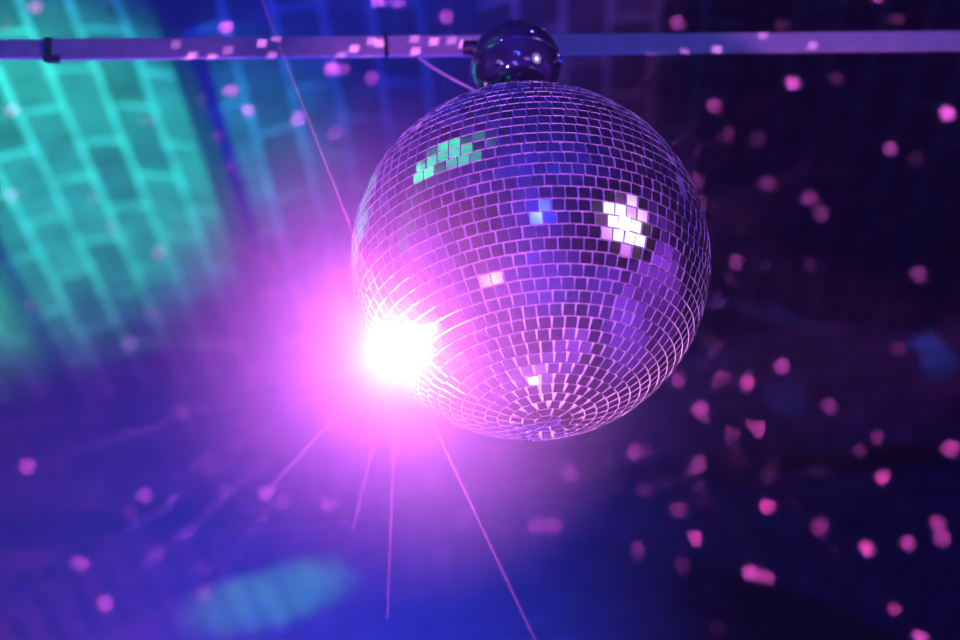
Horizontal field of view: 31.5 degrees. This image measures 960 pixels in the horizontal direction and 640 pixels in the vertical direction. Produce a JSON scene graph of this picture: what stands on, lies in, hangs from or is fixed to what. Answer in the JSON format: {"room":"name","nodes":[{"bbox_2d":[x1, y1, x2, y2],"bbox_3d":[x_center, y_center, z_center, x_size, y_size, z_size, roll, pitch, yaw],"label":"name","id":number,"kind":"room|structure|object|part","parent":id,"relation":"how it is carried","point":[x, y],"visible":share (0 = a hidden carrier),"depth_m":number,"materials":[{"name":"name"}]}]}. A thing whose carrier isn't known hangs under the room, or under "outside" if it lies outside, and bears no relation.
{"room":"entertainment venue","nodes":[
{"label":"entertainment venue","id":0,"kind":"room"},
{"bbox_2d":[0,0,959,405],"bbox_3d":[0.225,-2.218,2.272,11.506,0.250,9.788,-5,-30,0],"label":"brick wall","id":1,"kind":"structure","parent":0,"point":[114,239],"depth_m":5.14,"materials":[{"name":"brick"}]},
{"bbox_2d":[0,257,83,412],"bbox_3d":[-1.685,-2.041,2.097,0.055,0.108,9.478,-5,-30,0],"label":"joist","id":2,"kind":"object","parent":1,"relation":"attached to","point":[9,291],"visible":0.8,"depth_m":5.72,"materials":[{"name":"grey paint"}]},
{"bbox_2d":[151,0,293,393],"bbox_3d":[-0.921,-2.111,2.097,0.055,0.108,9.478,-5,-30,0],"label":"joist","id":3,"kind":"object","parent":1,"relation":"attached to","point":[166,11],"visible":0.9,"depth_m":5.04,"materials":[{"name":"grey paint"}]},
{"bbox_2d":[456,0,479,92],"bbox_3d":[-0.157,-2.180,2.097,0.055,0.108,9.478,-5,-30,0],"label":"joist","id":4,"kind":"object","parent":1,"relation":"attached to","point":[467,10],"depth_m":4.47,"materials":[{"name":"grey paint"}]},
{"bbox_2d":[0,317,959,639],"bbox_3d":[0.199,2.185,5.381,10.000,4.700,0.550,-5,-30,0],"label":"wall","id":5,"kind":"structure","parent":0,"point":[882,404],"depth_m":6.06,"materials":[{"name":"brick"}]},
{"bbox_2d":[0,31,959,63],"bbox_3d":[0.042,-0.453,2.813,2.066,0.048,0.011,-2,-30,-6],"label":"support bar","id":6,"kind":"object","parent":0,"point":[49,50],"visible":1,"depth_m":2.80,"materials":[{"name":"paint"}]},
{"bbox_3d":[-0.154,-0.449,2.792,0.008,0.044,0.007,-2,-30,-6],"label":"joint plate","id":7,"kind":"part","parent":6,"relation":"part of","materials":[{"name":"black metal"}]},
{"bbox_2d":[417,56,474,89],"bbox_3d":[-0.030,-0.382,2.710,0.159,0.175,0.009,-20,-33,24],"label":"wire","id":8,"kind":"object","parent":6,"relation":"hanging from","point":[418,57],"visible":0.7,"depth_m":2.73,"materials":[{"name":"white"}]},
{"bbox_2d":[463,19,561,87],"bbox_3d":[0.052,-0.421,2.693,0.146,0.186,0.155,18,-37,-35],"label":"motor","id":9,"kind":"object","parent":6,"relation":"attached to","point":[511,50],"visible":0.68,"depth_m":2.62,"materials":[{"name":"silver"}]},
{"bbox_3d":[-0.014,-0.430,2.689,0.028,0.026,0.025,-5,-30,0],"label":"knob","id":10,"kind":"part","parent":9,"relation":"part of","materials":[{"name":"black"}]},
{"bbox_2d":[350,81,710,440],"bbox_3d":[0.072,-0.100,2.505,0.526,0.558,0.526,14,-35,-30],"label":"ball","id":11,"kind":"object","parent":9,"relation":"hanging from","point":[530,260],"visible":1,"depth_m":2.30,"materials":[{"name":"silver glass"}]}
]}

